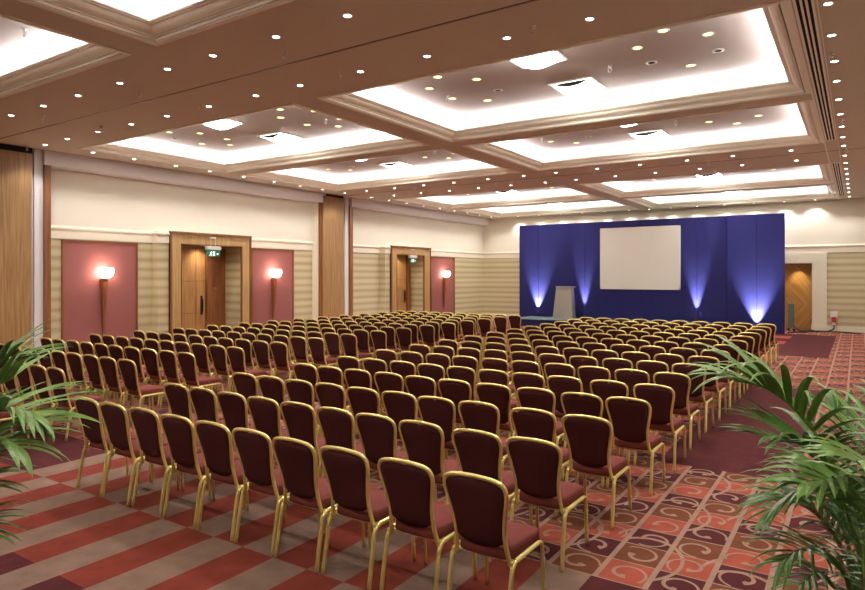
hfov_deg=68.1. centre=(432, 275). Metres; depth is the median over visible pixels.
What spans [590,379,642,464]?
banquet chair
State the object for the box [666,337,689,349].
banquet chair
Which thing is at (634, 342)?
banquet chair
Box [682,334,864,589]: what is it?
potted palm
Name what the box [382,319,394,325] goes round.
banquet chair
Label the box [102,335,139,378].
banquet chair
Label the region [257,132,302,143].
light
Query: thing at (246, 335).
banquet chair
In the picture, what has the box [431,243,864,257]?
trim
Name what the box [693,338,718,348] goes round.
banquet chair
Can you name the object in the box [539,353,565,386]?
banquet chair
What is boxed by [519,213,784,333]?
backdrop
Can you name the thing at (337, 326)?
banquet chair
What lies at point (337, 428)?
banquet chair
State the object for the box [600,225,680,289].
projection screen
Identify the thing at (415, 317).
banquet chair
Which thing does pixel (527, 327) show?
banquet chair
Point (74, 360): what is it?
banquet chair
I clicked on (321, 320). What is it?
banquet chair
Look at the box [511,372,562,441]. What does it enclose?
banquet chair
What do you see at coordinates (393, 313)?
banquet chair
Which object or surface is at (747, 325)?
banquet chair
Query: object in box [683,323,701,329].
banquet chair
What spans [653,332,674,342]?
banquet chair
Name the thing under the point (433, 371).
banquet chair
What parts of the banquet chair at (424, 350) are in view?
frame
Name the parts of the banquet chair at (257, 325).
backrest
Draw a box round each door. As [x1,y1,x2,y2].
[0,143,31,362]
[169,231,251,342]
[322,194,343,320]
[390,245,430,313]
[785,263,811,329]
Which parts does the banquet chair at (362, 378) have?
backrest, frame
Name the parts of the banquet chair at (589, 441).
leg, leg, backrest, frame, seat frame, seat, leg, leg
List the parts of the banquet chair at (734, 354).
frame, backrest, leg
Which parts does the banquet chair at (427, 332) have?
backrest, frame, seat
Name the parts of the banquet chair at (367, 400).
backrest, frame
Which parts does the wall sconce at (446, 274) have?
lamp shade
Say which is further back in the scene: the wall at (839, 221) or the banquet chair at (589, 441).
the wall at (839, 221)
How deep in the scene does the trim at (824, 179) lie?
20.03 m
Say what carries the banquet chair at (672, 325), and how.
on the floor
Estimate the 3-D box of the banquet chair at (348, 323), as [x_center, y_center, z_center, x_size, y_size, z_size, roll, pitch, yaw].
[-1.887,1.558,16.151,0.431,0.888,0.559,0,0,34]
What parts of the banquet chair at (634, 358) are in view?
frame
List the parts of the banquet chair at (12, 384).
backrest, frame, seat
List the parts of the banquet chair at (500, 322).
backrest, frame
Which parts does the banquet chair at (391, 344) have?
backrest, seat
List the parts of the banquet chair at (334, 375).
backrest, frame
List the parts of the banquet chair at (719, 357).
frame, backrest, seat, leg, leg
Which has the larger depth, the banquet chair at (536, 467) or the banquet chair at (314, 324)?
the banquet chair at (314, 324)
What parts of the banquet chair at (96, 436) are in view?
leg, backrest, frame, seat frame, leg, seat, leg, leg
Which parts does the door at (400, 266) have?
post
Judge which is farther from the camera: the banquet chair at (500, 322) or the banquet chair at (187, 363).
the banquet chair at (500, 322)
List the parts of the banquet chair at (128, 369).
backrest, frame, seat frame, seat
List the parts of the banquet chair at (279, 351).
backrest, frame, seat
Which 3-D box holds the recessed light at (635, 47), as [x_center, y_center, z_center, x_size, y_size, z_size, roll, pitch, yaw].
[2.799,-3.115,8.743,0.160,0.009,0.158,0,0,34]
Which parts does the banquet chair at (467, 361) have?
backrest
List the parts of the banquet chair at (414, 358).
frame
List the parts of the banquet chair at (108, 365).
backrest, frame, seat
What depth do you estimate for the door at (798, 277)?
23.96 m
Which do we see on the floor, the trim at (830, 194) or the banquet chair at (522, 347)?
the banquet chair at (522, 347)
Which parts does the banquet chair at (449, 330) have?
backrest, frame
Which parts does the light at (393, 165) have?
square frame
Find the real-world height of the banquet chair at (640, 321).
0.888 m
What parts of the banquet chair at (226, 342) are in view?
backrest, frame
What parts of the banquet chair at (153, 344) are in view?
backrest, frame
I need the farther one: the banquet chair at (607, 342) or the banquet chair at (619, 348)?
the banquet chair at (607, 342)
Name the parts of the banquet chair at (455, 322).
backrest, frame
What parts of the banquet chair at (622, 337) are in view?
frame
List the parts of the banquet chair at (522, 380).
backrest, frame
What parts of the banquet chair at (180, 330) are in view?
backrest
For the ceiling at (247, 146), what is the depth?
14.42 m
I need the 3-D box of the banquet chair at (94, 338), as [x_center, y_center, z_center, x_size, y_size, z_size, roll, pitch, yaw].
[-6.394,1.558,12.595,0.431,0.888,0.559,0,0,34]
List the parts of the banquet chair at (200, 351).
backrest, frame, seat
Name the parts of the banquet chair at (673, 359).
backrest, frame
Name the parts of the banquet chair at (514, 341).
backrest, frame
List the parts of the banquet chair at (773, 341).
frame, backrest, leg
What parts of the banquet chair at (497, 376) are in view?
backrest, frame, seat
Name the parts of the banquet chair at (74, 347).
backrest, frame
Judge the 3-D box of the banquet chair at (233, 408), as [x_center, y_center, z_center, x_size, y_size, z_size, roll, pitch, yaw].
[-1.804,1.558,6.381,0.431,0.888,0.559,0,0,33]
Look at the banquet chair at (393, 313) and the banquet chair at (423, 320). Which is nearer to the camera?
the banquet chair at (423, 320)
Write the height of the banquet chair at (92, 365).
0.888 m
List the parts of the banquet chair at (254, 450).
leg, backrest, frame, seat frame, seat, leg, leg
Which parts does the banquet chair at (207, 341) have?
backrest, frame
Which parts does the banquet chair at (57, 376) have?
backrest, frame, leg, seat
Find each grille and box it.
[261,133,279,137]
[381,162,398,165]
[555,79,587,86]
[633,130,659,135]
[698,173,716,176]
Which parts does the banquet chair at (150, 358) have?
backrest, frame, leg, seat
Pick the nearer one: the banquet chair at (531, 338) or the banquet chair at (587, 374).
the banquet chair at (587, 374)
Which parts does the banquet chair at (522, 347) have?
backrest, frame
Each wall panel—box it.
[61,239,137,353]
[252,248,293,330]
[431,256,454,314]
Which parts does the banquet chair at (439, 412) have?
backrest, frame, leg, seat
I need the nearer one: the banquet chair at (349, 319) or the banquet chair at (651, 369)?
the banquet chair at (651, 369)
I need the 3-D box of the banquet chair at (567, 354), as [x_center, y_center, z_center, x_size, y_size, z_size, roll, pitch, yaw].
[2.368,1.558,10.195,0.431,0.888,0.559,0,0,34]
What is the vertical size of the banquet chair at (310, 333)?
0.888 m
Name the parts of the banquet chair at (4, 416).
seat, seat frame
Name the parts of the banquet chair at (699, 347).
frame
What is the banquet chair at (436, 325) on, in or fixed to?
on the floor
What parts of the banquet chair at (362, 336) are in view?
backrest, seat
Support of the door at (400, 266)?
in the wall at (79, 199)
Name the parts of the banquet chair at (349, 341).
backrest, frame, seat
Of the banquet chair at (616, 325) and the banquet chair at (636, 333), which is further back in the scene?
the banquet chair at (616, 325)
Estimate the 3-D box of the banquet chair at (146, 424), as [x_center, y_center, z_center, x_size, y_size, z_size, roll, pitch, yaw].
[-2.313,1.558,5.639,0.431,0.888,0.559,0,0,34]
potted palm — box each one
[0,316,113,544]
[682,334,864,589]
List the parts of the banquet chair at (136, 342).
backrest, frame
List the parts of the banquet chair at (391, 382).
backrest, frame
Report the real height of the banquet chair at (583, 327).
0.888 m
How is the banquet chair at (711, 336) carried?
on the floor
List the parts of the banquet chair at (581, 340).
frame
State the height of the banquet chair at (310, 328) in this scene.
0.888 m
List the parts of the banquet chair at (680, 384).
backrest, frame, seat, seat frame, leg, leg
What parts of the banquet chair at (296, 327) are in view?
backrest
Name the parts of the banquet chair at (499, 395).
backrest, frame, seat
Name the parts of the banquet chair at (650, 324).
backrest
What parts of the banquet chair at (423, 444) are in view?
backrest, frame, leg, seat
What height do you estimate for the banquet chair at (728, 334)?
0.888 m
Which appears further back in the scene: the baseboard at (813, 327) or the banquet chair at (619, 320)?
the baseboard at (813, 327)
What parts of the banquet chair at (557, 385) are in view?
seat, backrest, frame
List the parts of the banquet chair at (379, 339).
backrest, frame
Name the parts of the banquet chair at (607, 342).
frame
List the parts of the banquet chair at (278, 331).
backrest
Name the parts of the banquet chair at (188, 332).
frame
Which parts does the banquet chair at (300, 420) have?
backrest, frame, seat, leg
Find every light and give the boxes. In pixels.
[205,119,244,129]
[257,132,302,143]
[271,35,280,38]
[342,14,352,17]
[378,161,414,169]
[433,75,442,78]
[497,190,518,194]
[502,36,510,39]
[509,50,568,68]
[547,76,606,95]
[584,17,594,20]
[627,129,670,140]
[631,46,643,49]
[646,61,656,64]
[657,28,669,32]
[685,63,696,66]
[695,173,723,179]
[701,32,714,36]
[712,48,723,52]
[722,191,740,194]
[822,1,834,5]
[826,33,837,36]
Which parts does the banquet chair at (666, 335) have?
frame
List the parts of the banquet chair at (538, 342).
backrest, frame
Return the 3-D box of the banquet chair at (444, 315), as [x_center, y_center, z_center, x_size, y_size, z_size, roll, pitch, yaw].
[0.484,1.558,18.927,0.431,0.888,0.559,0,0,34]
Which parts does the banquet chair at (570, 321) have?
backrest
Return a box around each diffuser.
[383,163,411,169]
[554,79,602,95]
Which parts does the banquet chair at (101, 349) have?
backrest, frame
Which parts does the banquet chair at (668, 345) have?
frame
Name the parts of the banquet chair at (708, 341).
frame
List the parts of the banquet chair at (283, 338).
backrest, frame, seat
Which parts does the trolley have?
trolley panel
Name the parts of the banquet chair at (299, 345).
backrest, frame, seat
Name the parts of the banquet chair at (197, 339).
backrest, frame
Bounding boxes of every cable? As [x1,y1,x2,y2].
[788,325,834,332]
[791,331,859,333]
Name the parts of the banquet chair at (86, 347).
backrest, frame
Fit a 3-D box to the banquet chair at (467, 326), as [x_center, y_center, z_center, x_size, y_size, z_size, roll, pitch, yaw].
[1.010,1.558,16.409,0.431,0.888,0.559,0,0,34]
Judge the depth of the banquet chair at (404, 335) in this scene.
13.94 m
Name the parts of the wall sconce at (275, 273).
lamp shade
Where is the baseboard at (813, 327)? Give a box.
[484,313,864,332]
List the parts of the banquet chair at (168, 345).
backrest, frame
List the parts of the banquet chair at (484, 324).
backrest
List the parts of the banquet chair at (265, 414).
backrest, frame, seat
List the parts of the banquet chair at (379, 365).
frame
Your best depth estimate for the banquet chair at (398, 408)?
6.20 m
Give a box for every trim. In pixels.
[0,0,537,138]
[0,13,132,98]
[17,0,294,45]
[42,150,325,202]
[43,165,50,338]
[51,225,169,242]
[78,103,428,172]
[242,148,519,190]
[252,238,313,249]
[317,0,810,142]
[318,202,321,316]
[345,148,860,195]
[349,197,489,225]
[349,206,352,317]
[353,244,390,253]
[392,185,604,208]
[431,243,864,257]
[457,200,637,216]
[462,99,823,170]
[579,163,833,197]
[624,184,837,208]
[785,252,826,324]
[788,0,846,198]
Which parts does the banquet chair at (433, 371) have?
backrest, frame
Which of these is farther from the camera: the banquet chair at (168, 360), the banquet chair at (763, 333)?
the banquet chair at (763, 333)
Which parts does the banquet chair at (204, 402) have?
backrest, frame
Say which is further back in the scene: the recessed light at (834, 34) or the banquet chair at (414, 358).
the banquet chair at (414, 358)
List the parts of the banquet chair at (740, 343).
frame, backrest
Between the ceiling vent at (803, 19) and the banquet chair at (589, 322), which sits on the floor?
the banquet chair at (589, 322)
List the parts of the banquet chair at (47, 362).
backrest, frame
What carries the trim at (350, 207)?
attached to the wall at (79, 199)
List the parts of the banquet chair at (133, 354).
backrest, frame, seat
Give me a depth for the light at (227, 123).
12.86 m
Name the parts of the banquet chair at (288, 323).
backrest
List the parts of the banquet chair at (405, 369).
backrest, frame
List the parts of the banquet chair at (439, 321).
backrest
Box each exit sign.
[205,237,220,256]
[409,249,416,262]
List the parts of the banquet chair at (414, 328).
backrest, frame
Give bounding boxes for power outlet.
[830,312,837,324]
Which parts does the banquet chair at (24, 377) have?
backrest, frame, seat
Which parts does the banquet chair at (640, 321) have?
backrest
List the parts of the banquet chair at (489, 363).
backrest, frame, seat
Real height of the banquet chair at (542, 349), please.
0.888 m
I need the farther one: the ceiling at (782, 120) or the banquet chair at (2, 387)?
the ceiling at (782, 120)
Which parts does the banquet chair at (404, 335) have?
backrest, frame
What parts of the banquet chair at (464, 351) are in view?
backrest, frame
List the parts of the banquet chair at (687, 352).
backrest, frame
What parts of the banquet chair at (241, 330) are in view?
backrest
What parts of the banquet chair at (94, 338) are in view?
backrest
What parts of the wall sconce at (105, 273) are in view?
lamp shade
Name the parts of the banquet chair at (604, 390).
backrest, frame, leg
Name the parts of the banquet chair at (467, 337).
backrest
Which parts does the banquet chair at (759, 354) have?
backrest, seat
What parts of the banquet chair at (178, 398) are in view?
backrest, frame, seat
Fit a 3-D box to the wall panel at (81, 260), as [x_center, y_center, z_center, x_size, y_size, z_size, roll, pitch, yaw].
[-7.922,0.585,15.318,0.045,2.830,1.840,0,0,34]
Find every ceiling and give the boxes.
[0,0,864,218]
[0,17,85,75]
[97,0,199,18]
[109,105,399,163]
[273,150,495,183]
[354,8,787,129]
[420,186,585,203]
[482,200,623,212]
[492,104,806,161]
[602,165,821,191]
[644,186,827,202]
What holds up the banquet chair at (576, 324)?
on the floor
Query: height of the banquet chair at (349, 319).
0.888 m
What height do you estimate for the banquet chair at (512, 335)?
0.888 m
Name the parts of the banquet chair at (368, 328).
backrest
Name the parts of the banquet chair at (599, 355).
frame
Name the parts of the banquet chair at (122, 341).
backrest, frame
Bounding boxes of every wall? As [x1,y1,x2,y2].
[32,149,483,364]
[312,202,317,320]
[484,198,864,326]
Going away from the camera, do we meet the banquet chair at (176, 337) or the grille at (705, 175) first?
the banquet chair at (176, 337)
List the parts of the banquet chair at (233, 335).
backrest, frame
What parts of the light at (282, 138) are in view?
square frame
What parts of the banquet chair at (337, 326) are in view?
backrest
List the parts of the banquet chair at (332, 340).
backrest, frame, seat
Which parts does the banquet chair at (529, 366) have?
backrest, frame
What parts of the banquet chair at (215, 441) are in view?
leg, backrest, frame, seat frame, leg, seat, leg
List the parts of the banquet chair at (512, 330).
backrest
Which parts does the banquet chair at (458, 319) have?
backrest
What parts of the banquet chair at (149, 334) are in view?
backrest, frame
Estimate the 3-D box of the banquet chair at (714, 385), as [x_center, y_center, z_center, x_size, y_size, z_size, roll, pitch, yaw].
[3.926,1.558,9.151,0.431,0.888,0.559,0,0,34]
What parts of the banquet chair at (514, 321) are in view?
backrest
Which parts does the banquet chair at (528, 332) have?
backrest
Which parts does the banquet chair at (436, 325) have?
backrest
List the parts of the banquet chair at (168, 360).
leg, backrest, frame, seat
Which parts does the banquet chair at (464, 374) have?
backrest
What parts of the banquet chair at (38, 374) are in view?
backrest, frame, seat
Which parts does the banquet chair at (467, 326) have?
backrest, frame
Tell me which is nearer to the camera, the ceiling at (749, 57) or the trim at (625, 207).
the ceiling at (749, 57)
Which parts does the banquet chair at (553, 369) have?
backrest, frame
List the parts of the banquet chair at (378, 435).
backrest, frame, seat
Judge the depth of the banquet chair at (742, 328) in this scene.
14.47 m
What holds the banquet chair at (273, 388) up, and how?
on the floor
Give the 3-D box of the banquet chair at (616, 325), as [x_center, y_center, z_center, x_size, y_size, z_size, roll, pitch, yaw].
[4.550,1.558,15.300,0.431,0.888,0.559,0,0,34]
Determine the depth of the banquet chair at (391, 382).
7.43 m
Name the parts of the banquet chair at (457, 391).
backrest, frame, seat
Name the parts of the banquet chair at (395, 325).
backrest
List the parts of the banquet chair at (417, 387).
backrest, frame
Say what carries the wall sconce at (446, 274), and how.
attached to the wall panel at (438, 264)
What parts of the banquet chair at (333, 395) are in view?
backrest, frame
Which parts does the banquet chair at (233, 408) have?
backrest, frame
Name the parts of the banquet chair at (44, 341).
frame, backrest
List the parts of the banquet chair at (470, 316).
backrest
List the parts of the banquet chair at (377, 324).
backrest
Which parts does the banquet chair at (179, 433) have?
leg, backrest, frame, seat frame, leg, seat, leg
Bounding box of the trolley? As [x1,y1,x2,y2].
[787,302,795,330]
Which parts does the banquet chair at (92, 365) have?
backrest, frame, seat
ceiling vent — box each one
[792,0,835,140]
[831,162,844,195]
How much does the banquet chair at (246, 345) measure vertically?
0.888 m
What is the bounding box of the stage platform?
[521,316,714,326]
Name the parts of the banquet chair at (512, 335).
backrest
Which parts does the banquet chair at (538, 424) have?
backrest, frame, seat, seat frame, leg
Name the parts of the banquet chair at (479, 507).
leg, backrest, frame, leg, seat frame, seat, leg, leg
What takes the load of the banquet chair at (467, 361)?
on the floor
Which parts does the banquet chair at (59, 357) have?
backrest, frame, seat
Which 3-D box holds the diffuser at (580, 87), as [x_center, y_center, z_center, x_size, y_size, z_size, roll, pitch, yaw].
[2.389,-3.045,10.510,0.640,0.130,0.590,0,0,34]
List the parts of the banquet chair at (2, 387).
seat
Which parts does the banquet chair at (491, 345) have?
backrest, frame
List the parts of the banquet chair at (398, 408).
backrest, frame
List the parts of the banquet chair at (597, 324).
backrest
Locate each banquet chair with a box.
[0,361,51,425]
[0,382,37,412]
[0,412,29,445]
[11,347,22,361]
[15,363,68,424]
[22,346,68,400]
[29,364,82,435]
[36,348,83,390]
[40,337,68,368]
[46,367,106,440]
[51,350,99,409]
[52,339,82,371]
[66,340,85,391]
[66,352,115,410]
[74,396,151,496]
[80,341,121,394]
[82,354,132,410]
[89,334,102,376]
[94,343,109,396]
[99,356,150,410]
[99,402,179,505]
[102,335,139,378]
[108,345,151,397]
[115,336,141,378]
[117,359,170,413]
[124,346,168,403]
[129,337,144,364]
[129,407,211,515]
[133,330,145,347]
[141,348,185,406]
[144,339,177,385]
[146,331,181,372]
[158,350,204,406]
[159,332,191,368]
[159,340,198,386]
[160,414,245,528]
[163,383,222,434]
[172,327,190,348]
[173,334,208,375]
[174,342,215,389]
[177,352,223,390]
[185,328,197,350]
[188,335,224,378]
[189,387,252,445]
[191,343,232,391]
[194,420,280,540]
[198,329,230,366]
[203,336,226,378]
[206,325,218,331]
[209,345,246,392]
[211,330,225,344]
[217,391,281,439]
[218,337,233,386]
[220,325,232,337]
[226,346,266,391]
[227,331,260,369]
[232,326,245,333]
[232,372,257,445]
[232,427,320,555]
[235,339,272,381]
[238,322,250,331]
[241,332,261,369]
[247,327,260,339]
[247,396,317,463]
[251,323,263,358]
[252,340,290,381]
[257,334,290,374]
[257,375,285,419]
[261,328,274,341]
[264,324,276,336]
[267,320,278,328]
[269,342,305,381]
[272,436,365,572]
[273,335,295,376]
[275,329,292,353]
[278,325,290,335]
[279,321,291,330]
[280,401,324,477]
[285,379,320,435]
[290,336,324,375]
[291,330,322,365]
[292,325,308,347]
[293,318,306,335]
[293,321,307,338]
[293,363,318,402]
[306,319,317,323]
[306,322,318,328]
[306,326,320,365]
[307,331,329,356]
[307,337,336,365]
[315,382,356,462]
[316,407,368,477]
[317,316,328,320]
[317,366,349,432]
[318,319,330,324]
[319,323,332,329]
[319,445,415,589]
[321,327,342,366]
[323,332,346,365]
[329,317,340,322]
[331,320,343,327]
[334,324,347,344]
[336,356,382,414]
[337,328,366,360]
[339,315,349,320]
[340,334,371,360]
[341,317,353,323]
[344,369,383,411]
[345,321,357,328]
[346,387,379,477]
[349,325,362,331]
[351,315,361,320]
[353,329,375,354]
[355,318,366,324]
[355,413,406,519]
[359,313,369,317]
[359,321,372,355]
[362,358,387,392]
[363,316,374,321]
[364,325,377,360]
[368,319,380,323]
[370,330,400,360]
[373,322,399,357]
[374,372,403,449]
[375,316,387,321]
[375,349,397,374]
[377,457,476,589]
[380,326,400,348]
[381,391,444,458]
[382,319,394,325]
[383,314,394,320]
[388,323,403,351]
[389,312,400,316]
[389,317,400,321]
[389,361,417,419]
[395,320,408,325]
[396,315,407,319]
[396,327,418,356]
[398,420,459,537]
[400,351,423,378]
[402,317,414,323]
[403,324,423,350]
[405,375,459,427]
[408,315,419,320]
[409,344,430,362]
[410,321,423,339]
[413,313,423,317]
[416,318,428,324]
[417,363,444,420]
[417,396,459,460]
[419,325,437,352]
[421,316,433,320]
[425,321,443,341]
[426,353,450,378]
[430,319,443,350]
[432,346,454,368]
[435,316,447,321]
[438,314,449,318]
[438,339,457,357]
[438,379,471,427]
[441,322,463,342]
[442,312,452,316]
[443,471,545,589]
[445,319,462,347]
[446,366,478,404]
[448,317,461,346]
[451,428,532,543]
[452,315,463,330]
[452,355,480,385]
[457,347,482,379]
[458,400,516,469]
[460,320,483,350]
[460,341,481,368]
[463,317,484,344]
[463,335,484,360]
[465,315,479,331]
[467,313,479,328]
[475,383,514,470]
[477,318,490,336]
[478,369,519,437]
[479,316,495,331]
[480,314,495,329]
[481,358,514,395]
[483,349,511,383]
[484,342,511,372]
[485,336,510,363]
[486,332,509,356]
[493,316,507,347]
[494,314,509,344]
[506,328,523,350]
[506,436,588,572]
[507,333,525,354]
[508,315,523,330]
[508,338,537,373]
[509,344,545,387]
[510,351,545,398]
[510,407,578,516]
[511,360,547,398]
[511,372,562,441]
[516,387,572,463]
[524,326,540,339]
[526,330,544,345]
[528,334,548,352]
[532,339,553,362]
[535,346,559,387]
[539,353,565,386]
[540,323,555,330]
[543,327,560,335]
[544,363,574,421]
[547,331,565,340]
[547,375,582,440]
[552,335,572,347]
[554,321,569,328]
[556,341,579,357]
[559,324,575,330]
[561,392,619,487]
[562,414,631,529]
[563,328,581,337]
[563,347,588,367]
[567,319,582,324]
[569,332,588,343]
[569,356,597,378]
[573,322,588,329]
[576,337,597,347]
[577,366,610,395]
[578,325,595,331]
[579,317,593,321]
[582,342,606,356]
[585,320,600,324]
[585,329,603,336]
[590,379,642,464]
[591,322,607,328]
[591,349,618,369]
[592,333,612,342]
[596,318,611,322]
[598,326,616,332]
[600,338,623,349]
[602,358,632,380]
[603,320,619,325]
[605,396,665,495]
[606,330,625,337]
[610,344,635,357]
[611,323,627,329]
[614,318,629,324]
[614,369,660,434]
[615,334,636,343]
[619,327,637,333]
[621,351,649,371]
[622,321,638,326]
[626,339,650,353]
[629,331,649,341]
[631,324,649,332]
[633,319,648,325]
[633,383,686,471]
[636,360,677,417]
[639,346,665,362]
[641,328,660,334]
[641,335,663,347]
[642,322,658,327]
[651,320,667,326]
[652,325,670,333]
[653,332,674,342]
[653,341,678,355]
[653,372,700,450]
[654,353,691,402]
[662,323,679,328]
[664,329,684,338]
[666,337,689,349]
[669,348,697,404]
[671,320,687,325]
[671,363,713,433]
[674,326,693,332]
[678,333,700,341]
[682,342,708,355]
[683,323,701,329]
[687,330,708,337]
[688,356,725,420]
[691,321,708,326]
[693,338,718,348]
[697,327,716,333]
[700,349,735,407]
[703,334,726,343]
[705,324,723,330]
[712,322,730,327]
[712,331,734,339]
[712,344,744,398]
[720,328,741,335]
[722,340,751,390]
[727,325,747,333]
[730,336,757,382]
[734,323,752,330]
[738,332,763,361]
[745,329,769,366]
[750,326,773,365]
[756,323,778,361]
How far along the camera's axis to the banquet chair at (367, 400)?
6.43 m
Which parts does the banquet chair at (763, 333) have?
backrest, frame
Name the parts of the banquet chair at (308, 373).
backrest, frame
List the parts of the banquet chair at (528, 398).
backrest, frame, seat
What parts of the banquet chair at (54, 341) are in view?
backrest, frame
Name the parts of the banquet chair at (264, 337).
backrest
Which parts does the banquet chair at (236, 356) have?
backrest, frame, seat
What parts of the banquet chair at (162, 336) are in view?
backrest, frame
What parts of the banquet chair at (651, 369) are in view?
backrest, frame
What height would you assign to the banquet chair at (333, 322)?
0.888 m
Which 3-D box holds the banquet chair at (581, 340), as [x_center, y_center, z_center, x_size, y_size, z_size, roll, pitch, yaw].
[2.974,1.558,11.989,0.431,0.888,0.559,0,0,34]
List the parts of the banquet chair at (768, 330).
backrest, frame, leg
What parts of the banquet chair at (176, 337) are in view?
backrest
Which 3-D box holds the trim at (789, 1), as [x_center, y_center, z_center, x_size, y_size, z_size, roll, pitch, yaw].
[5.956,-2.744,9.790,0.250,0.012,30.900,0,0,34]
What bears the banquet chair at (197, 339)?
on the floor
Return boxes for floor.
[0,318,864,589]
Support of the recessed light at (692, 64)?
in the ceiling at (749, 57)
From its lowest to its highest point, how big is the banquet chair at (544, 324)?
0.888 m
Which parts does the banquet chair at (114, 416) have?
leg, backrest, frame, seat frame, leg, seat, leg, leg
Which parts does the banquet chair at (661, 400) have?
leg, backrest, frame, seat, seat frame, leg, leg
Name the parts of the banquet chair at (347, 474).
leg, backrest, frame, seat frame, seat, leg, leg, leg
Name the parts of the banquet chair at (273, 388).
backrest, frame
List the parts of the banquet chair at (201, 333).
backrest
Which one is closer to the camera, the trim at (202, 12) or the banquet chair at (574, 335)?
the trim at (202, 12)
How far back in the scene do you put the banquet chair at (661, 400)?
6.63 m
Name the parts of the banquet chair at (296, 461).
leg, backrest, frame, seat frame, seat, leg, leg, leg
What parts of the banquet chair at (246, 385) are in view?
backrest, frame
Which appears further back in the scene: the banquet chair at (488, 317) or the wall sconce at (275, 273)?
the wall sconce at (275, 273)
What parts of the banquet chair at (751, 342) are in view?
backrest, frame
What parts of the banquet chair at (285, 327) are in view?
backrest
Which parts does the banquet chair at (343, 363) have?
backrest, frame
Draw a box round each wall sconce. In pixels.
[98,268,113,333]
[270,269,281,319]
[442,271,449,306]
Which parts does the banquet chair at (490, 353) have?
backrest, frame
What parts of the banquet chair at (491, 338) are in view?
backrest, frame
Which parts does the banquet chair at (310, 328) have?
backrest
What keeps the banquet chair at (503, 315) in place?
on the floor
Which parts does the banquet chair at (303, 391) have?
backrest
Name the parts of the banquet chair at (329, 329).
backrest, frame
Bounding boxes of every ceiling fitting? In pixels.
[281,49,285,58]
[531,24,535,34]
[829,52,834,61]
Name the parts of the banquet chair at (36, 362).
backrest, frame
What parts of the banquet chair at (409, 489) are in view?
leg, backrest, frame, seat frame, seat, leg, leg, leg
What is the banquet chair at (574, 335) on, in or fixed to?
on the floor
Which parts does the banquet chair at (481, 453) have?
backrest, frame, seat, seat frame, leg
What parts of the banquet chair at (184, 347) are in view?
backrest, frame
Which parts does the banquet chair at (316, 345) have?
backrest, frame, seat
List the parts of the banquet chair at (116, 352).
backrest, frame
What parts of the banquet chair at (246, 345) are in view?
backrest, frame, seat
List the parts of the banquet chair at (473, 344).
backrest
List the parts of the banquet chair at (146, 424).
leg, backrest, frame, seat frame, leg, seat, leg, leg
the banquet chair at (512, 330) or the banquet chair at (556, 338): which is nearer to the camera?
the banquet chair at (556, 338)
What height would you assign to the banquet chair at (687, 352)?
0.888 m
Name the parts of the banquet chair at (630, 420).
leg, backrest, frame, seat frame, seat, leg, leg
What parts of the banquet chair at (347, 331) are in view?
backrest, frame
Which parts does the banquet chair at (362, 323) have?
backrest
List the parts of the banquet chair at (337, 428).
backrest, frame, seat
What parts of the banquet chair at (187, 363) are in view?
backrest, frame, seat frame, seat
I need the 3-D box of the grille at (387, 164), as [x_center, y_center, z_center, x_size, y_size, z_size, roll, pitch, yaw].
[-1.173,-3.075,17.697,0.600,0.075,0.019,0,0,34]
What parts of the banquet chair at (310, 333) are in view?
backrest, frame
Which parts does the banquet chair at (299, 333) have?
backrest, frame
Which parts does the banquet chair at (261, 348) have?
backrest, frame, seat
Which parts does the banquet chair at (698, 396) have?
backrest, frame, seat, seat frame, leg, leg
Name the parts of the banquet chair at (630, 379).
backrest, frame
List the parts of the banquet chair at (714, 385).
backrest, frame, seat, leg, leg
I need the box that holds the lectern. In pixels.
[552,286,576,318]
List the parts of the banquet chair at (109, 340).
backrest, frame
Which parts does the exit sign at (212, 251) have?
sign panel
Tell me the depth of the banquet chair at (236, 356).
10.16 m
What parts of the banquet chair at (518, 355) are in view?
backrest, frame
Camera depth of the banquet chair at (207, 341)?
11.91 m
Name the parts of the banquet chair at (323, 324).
backrest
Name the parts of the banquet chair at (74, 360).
backrest, frame, seat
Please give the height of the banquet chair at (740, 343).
0.888 m
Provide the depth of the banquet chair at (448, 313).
19.68 m
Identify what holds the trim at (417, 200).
attached to the ceiling at (306, 29)
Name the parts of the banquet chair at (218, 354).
backrest, frame, seat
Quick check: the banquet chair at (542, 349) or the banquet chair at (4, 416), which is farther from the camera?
the banquet chair at (542, 349)
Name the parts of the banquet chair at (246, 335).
backrest, frame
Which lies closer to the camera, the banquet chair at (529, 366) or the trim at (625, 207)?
the banquet chair at (529, 366)
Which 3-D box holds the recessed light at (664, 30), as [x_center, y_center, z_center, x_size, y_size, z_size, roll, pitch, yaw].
[2.930,-3.115,8.127,0.160,0.009,0.158,0,0,34]
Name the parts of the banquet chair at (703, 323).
backrest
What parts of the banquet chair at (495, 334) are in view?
backrest, frame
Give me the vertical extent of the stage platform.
0.300 m
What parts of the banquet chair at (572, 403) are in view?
leg, backrest, frame, leg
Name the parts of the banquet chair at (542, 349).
backrest, frame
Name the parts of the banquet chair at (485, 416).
backrest, frame, seat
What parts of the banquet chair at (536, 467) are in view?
leg, backrest, frame, leg, seat frame, seat, leg, leg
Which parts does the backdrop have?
backdrop panel, backdrop panel, backdrop panel, backdrop panel, backdrop panel, backdrop panel, backdrop panel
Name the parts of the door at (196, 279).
handle, post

